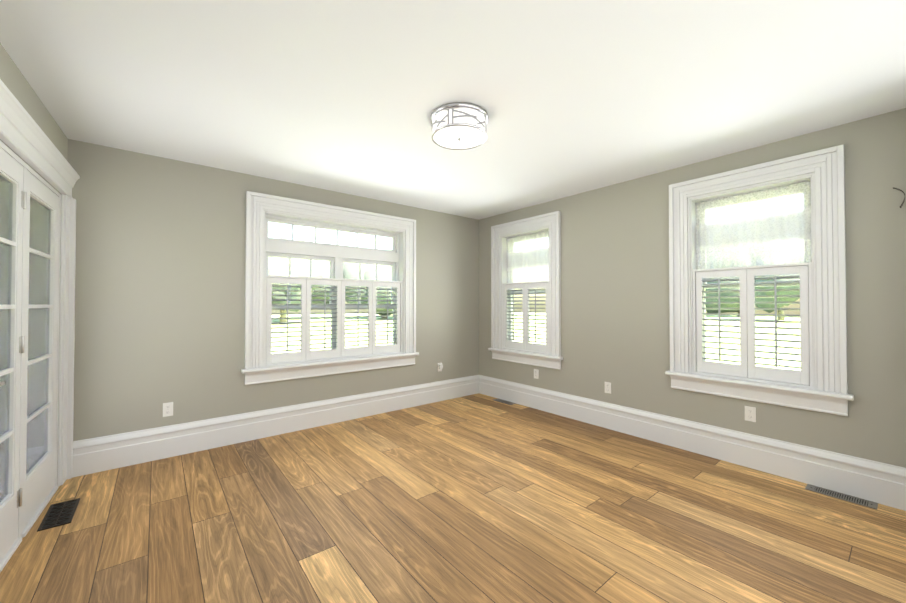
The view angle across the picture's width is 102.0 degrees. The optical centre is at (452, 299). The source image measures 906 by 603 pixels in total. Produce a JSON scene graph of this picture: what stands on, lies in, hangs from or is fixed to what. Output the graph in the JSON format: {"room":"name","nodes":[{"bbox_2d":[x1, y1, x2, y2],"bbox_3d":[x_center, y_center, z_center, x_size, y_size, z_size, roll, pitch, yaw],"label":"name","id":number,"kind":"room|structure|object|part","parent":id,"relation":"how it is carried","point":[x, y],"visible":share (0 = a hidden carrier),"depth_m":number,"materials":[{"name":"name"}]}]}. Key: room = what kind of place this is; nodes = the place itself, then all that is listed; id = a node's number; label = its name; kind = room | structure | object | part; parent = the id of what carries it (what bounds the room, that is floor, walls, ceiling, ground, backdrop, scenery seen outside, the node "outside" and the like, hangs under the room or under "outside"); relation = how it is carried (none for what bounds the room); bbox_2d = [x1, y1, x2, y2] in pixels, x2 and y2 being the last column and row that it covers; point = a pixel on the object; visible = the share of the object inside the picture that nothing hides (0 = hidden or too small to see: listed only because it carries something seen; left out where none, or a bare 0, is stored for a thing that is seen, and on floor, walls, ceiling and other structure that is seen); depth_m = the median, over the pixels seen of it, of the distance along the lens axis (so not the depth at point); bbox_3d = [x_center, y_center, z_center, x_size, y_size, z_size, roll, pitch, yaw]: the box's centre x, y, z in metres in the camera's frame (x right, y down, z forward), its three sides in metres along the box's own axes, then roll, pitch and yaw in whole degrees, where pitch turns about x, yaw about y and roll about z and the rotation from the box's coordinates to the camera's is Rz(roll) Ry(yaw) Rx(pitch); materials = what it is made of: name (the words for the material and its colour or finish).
{"room":"empty living room","nodes":[
{"label":"empty living room","id":0,"kind":"room"},
{"bbox_2d":[0,43,67,474],"bbox_3d":[-1.650,0.035,0.833,0.463,2.530,4.537,1,-1,-39],"label":"wall","id":1,"kind":"structure","parent":0,"point":[15,81],"depth_m":2.10,"materials":[{"name":"grey paint"}]},
{"bbox_2d":[0,148,58,561],"bbox_3d":[-2.406,0.282,2.034,0.106,2.018,1.309,1,-1,-39],"label":"french door","id":2,"kind":"structure","parent":1,"relation":"in","point":[38,482],"depth_m":2.05,"materials":[{"name":"white wood"}]},
{"bbox_3d":[-2.180,0.262,1.790,0.062,1.714,0.592,1,-1,-39],"label":"french door hardware","id":3,"kind":"part","parent":2,"relation":"part of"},
{"bbox_2d":[0,79,79,572],"bbox_3d":[-2.409,0.183,2.016,0.288,2.263,1.716,1,-1,-39],"label":"door frame","id":4,"kind":"structure","parent":1,"relation":"attached to","point":[38,340],"depth_m":2.25,"materials":[{"name":"white wood"}]},
{"bbox_3d":[-2.412,0.203,2.043,0.057,1.659,1.116,1,-1,-39],"label":"french door glass","id":5,"kind":"part","parent":4,"relation":"part of","materials":[{"name":"clear glass"}]},
{"bbox_2d":[68,139,478,440],"bbox_3d":[-1.425,0.076,4.075,4.940,2.530,0.250,1,-1,-39],"label":"wall","id":6,"kind":"structure","parent":0,"point":[160,282],"depth_m":3.20,"materials":[{"name":"grey paint"}]},
{"bbox_2d":[163,402,172,416],"bbox_3d":[-2.410,0.928,3.103,0.070,0.114,0.008,1,-1,-39],"label":"electrical outlet","id":7,"kind":"object","parent":6,"relation":"attached to","point":[167,409],"visible":1,"depth_m":3.10,"materials":[{"name":"white plastic"}]},
{"bbox_2d":[72,375,478,477],"bbox_3d":[-1.244,1.209,4.028,4.200,0.262,0.029,1,-1,-39],"label":"baseboard","id":8,"kind":"structure","parent":6,"relation":"attached to","point":[99,454],"depth_m":3.44,"materials":[{"name":"white wood"}]},
{"bbox_2d":[241,191,418,384],"bbox_3d":[-1.284,-0.102,4.141,1.960,1.832,0.310,1,-1,-39],"label":"window","id":9,"kind":"structure","parent":6,"relation":"in","point":[258,206],"depth_m":3.99,"materials":[{"name":"white wood"}]},
{"bbox_3d":[-1.325,-0.103,4.192,1.458,1.387,0.046,1,-1,-39],"label":"window glass","id":10,"kind":"part","parent":9,"relation":"part of","materials":[{"name":"clear glass"}]},
{"bbox_3d":[-1.337,-0.093,4.207,1.560,1.510,0.130,1,-1,-39],"label":"back window sash","id":11,"kind":"part","parent":9,"relation":"part of","materials":[{"name":"white wood"}]},
{"bbox_2d":[264,275,401,366],"bbox_3d":[-1.251,0.214,4.097,1.560,0.895,0.071,1,-1,-39],"label":"blind","id":12,"kind":"object","parent":9,"relation":"attached to","point":[305,354],"visible":1,"depth_m":4.01,"materials":[{"name":"white wood"}]},
{"bbox_2d":[438,363,442,371],"bbox_3d":[-0.166,0.901,4.893,0.070,0.114,0.044,1,-1,-39],"label":"electrical outlet","id":13,"kind":"object","parent":6,"relation":"attached to","point":[440,366],"visible":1,"depth_m":4.89,"materials":[{"name":"white plastic"}]},
{"bbox_2d":[0,393,905,602],"bbox_3d":[-0.002,1.378,2.297,4.940,0.120,4.780,1,-1,-39],"label":"floor","id":14,"kind":"structure","parent":0,"point":[478,498],"depth_m":2.13,"materials":[{"name":"brown wood"}]},
{"bbox_2d":[37,498,79,531],"bbox_3d":[-2.416,1.315,2.258,0.135,0.005,0.350,1,-1,-39],"label":"floor vent","id":15,"kind":"object","parent":14,"relation":"in","point":[60,514],"visible":1,"depth_m":2.24,"materials":[{"name":"grey metal"}]},
{"bbox_2d":[493,398,515,404],"bbox_3d":[0.675,1.348,4.849,0.110,0.005,0.320,1,-1,-39],"label":"floor vent","id":16,"kind":"object","parent":14,"relation":"in","point":[504,401],"visible":0.96,"depth_m":4.85,"materials":[{"name":"grey metal"}]},
{"bbox_2d":[805,484,877,509],"bbox_3d":[2.600,1.318,2.465,0.110,0.005,0.330,1,-1,-39],"label":"floor vent","id":17,"kind":"object","parent":14,"relation":"in","point":[848,498],"visible":1,"depth_m":2.45,"materials":[{"name":"grey metal"}]},
{"bbox_2d":[0,0,905,219],"bbox_3d":[-0.002,-1.286,2.330,4.940,0.150,4.780,1,-1,-39],"label":"ceiling","id":18,"kind":"structure","parent":0,"point":[572,97],"depth_m":2.05,"materials":[{"name":"white paint"}]},
{"bbox_2d":[430,102,487,149],"bbox_3d":[0.042,-1.133,2.441,0.384,0.154,0.384,1,-1,-39],"label":"lamp","id":19,"kind":"object","parent":18,"relation":"attached to","point":[458,125],"visible":1,"depth_m":2.33,"materials":[{"name":"white glass"}]},
{"bbox_3d":[0.042,-1.133,2.441,0.356,0.110,0.356,1,-1,-39],"label":"lamp shade","id":20,"kind":"part","parent":19,"relation":"part of","materials":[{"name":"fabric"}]},
{"bbox_2d":[433,126,484,148],"bbox_3d":[0.042,-1.077,2.440,0.352,0.004,0.352,1,-1,-39],"label":"diffuser","id":21,"kind":"object","parent":19,"relation":"attached to","point":[448,137],"depth_m":2.42,"materials":[{"name":"white glass"}]},
{"bbox_2d":[479,108,905,467],"bbox_3d":[1.901,0.071,3.689,0.250,2.530,4.530,1,-1,-39],"label":"wall","id":22,"kind":"structure","parent":0,"point":[615,320],"depth_m":3.26,"materials":[{"name":"grey paint"}]},
{"bbox_2d":[488,211,562,369],"bbox_3d":[0.977,-0.104,4.771,0.310,1.852,1.170,1,-1,-39],"label":"window","id":23,"kind":"structure","parent":22,"relation":"in","point":[551,222],"depth_m":4.69,"materials":[{"name":"white wood"}]},
{"bbox_2d":[503,281,548,354],"bbox_3d":[0.937,0.222,4.735,0.071,0.895,0.770,1,-1,-39],"label":"blind","id":24,"kind":"object","parent":23,"relation":"attached to","point":[525,345],"visible":0.98,"depth_m":4.72,"materials":[{"name":"white wood"}]},
{"bbox_3d":[1.044,-0.095,4.825,0.130,1.530,0.770,1,-1,-39],"label":"right far window sash","id":25,"kind":"part","parent":23,"relation":"part of","materials":[{"name":"white wood"}]},
{"bbox_2d":[507,230,548,289],"bbox_3d":[0.983,-0.490,4.781,0.020,0.729,0.782,1,-1,-39],"label":"curtain","id":26,"kind":"object","parent":23,"relation":"hanging from","point":[528,261],"visible":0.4,"depth_m":4.78,"materials":[{"name":"white fabric"}]},
{"bbox_3d":[1.029,-0.099,4.813,0.046,1.395,0.664,1,-1,-39],"label":"window glass","id":27,"kind":"part","parent":23,"relation":"part of","materials":[{"name":"clear glass"}]},
{"bbox_2d":[534,369,538,378],"bbox_3d":[1.030,0.922,4.550,0.008,0.114,0.070,1,-1,-39],"label":"electrical outlet","id":28,"kind":"object","parent":22,"relation":"attached to","point":[536,373],"visible":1,"depth_m":4.54,"materials":[{"name":"white plastic"}]},
{"bbox_2d":[605,382,610,393],"bbox_3d":[1.615,0.918,3.827,0.008,0.114,0.070,1,-1,-39],"label":"electrical outlet","id":29,"kind":"object","parent":22,"relation":"attached to","point":[607,387],"visible":1,"depth_m":3.82,"materials":[{"name":"white plastic"}]},
{"bbox_2d":[479,375,905,510],"bbox_3d":[1.629,1.206,3.790,0.029,0.262,4.010,1,-1,-39],"label":"baseboard","id":30,"kind":"structure","parent":22,"relation":"attached to","point":[876,481],"depth_m":2.98,"materials":[{"name":"white wood"}]},
{"bbox_2d":[745,406,755,421],"bbox_3d":[2.356,0.906,2.909,0.008,0.114,0.070,1,-1,-39],"label":"electrical outlet","id":31,"kind":"object","parent":22,"relation":"attached to","point":[750,413],"visible":1,"depth_m":2.90,"materials":[{"name":"white plastic"}]},
{"bbox_2d":[665,144,853,415],"bbox_3d":[2.413,-0.127,2.994,0.310,1.852,1.160,1,-1,-39],"label":"window","id":32,"kind":"structure","parent":22,"relation":"in","point":[828,392],"depth_m":2.72,"materials":[{"name":"white wood"}]},
{"bbox_2d":[692,262,812,388],"bbox_3d":[2.373,0.189,2.957,0.071,0.915,0.760,1,-1,-39],"label":"blind","id":33,"kind":"object","parent":32,"relation":"attached to","point":[747,368],"visible":1,"depth_m":2.93,"materials":[{"name":"white wood"}]},
{"bbox_2d":[695,181,811,279],"bbox_3d":[2.418,-0.522,3.003,0.020,0.709,0.772,1,-1,-39],"label":"window shade","id":34,"kind":"object","parent":32,"relation":"hanging from","point":[741,235],"visible":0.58,"depth_m":2.96,"materials":[{"name":"white fabric"}]},
{"bbox_3d":[2.479,-0.117,3.047,0.130,1.530,0.760,1,-1,-39],"label":"near right window sash","id":35,"kind":"part","parent":32,"relation":"part of","materials":[{"name":"white wood"}]},
{"bbox_2d":[893,187,904,207],"bbox_3d":[2.830,-0.648,2.329,0.024,0.135,0.049,1,-1,-39],"label":"wire hanger","id":36,"kind":"object","parent":22,"relation":"attached to","point":[898,189],"visible":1,"depth_m":2.32,"materials":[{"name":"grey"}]},
{"label":"outside","id":37,"kind":"structure","parent":0,"visible":0},
{"bbox_2d":[271,311,800,370],"bbox_3d":[0.603,1.986,6.840,150.000,0.020,150.000,1,-1,-39],"label":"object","id":38,"kind":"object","parent":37,"point":[772,349],"depth_m":21.55,"materials":[{"name":"white"}]},
{"bbox_2d":[268,257,321,324],"bbox_3d":[-15.794,-1.338,34.562,6.552,7.329,5.321,1,-1,-39],"label":"tree","id":39,"kind":"object","parent":38,"relation":"on","point":[296,269],"depth_m":33.06,"materials":[{"name":"green plant"}]},
{"bbox_2d":[279,236,343,303],"bbox_3d":[-18.880,-2.759,46.910,10.430,10.485,8.903,1,-1,-39],"label":"tree","id":40,"kind":"object","parent":38,"relation":"on","point":[326,269],"depth_m":45.09,"materials":[{"name":"green plant"}]},
{"bbox_2d":[343,262,392,318],"bbox_3d":[-9.145,-2.327,48.262,10.766,9.655,9.948,1,-1,-39],"label":"tree","id":41,"kind":"object","parent":38,"relation":"on","point":[366,270],"depth_m":44.98,"materials":[{"name":"green plant"}]},
{"bbox_2d":[706,245,786,316],"bbox_3d":[44.307,-3.635,56.117,12.655,12.470,12.967,1,-1,-39],"label":"tree","id":42,"kind":"object","parent":38,"relation":"on","point":[723,300],"depth_m":53.24,"materials":[{"name":"green plant"}]},
{"bbox_2d":[755,256,803,319],"bbox_3d":[38.737,-1.477,43.172,6.850,7.826,6.908,1,-1,-39],"label":"tree","id":43,"kind":"object","parent":38,"relation":"on","point":[778,299],"depth_m":42.20,"materials":[{"name":"green plant"}]}
]}

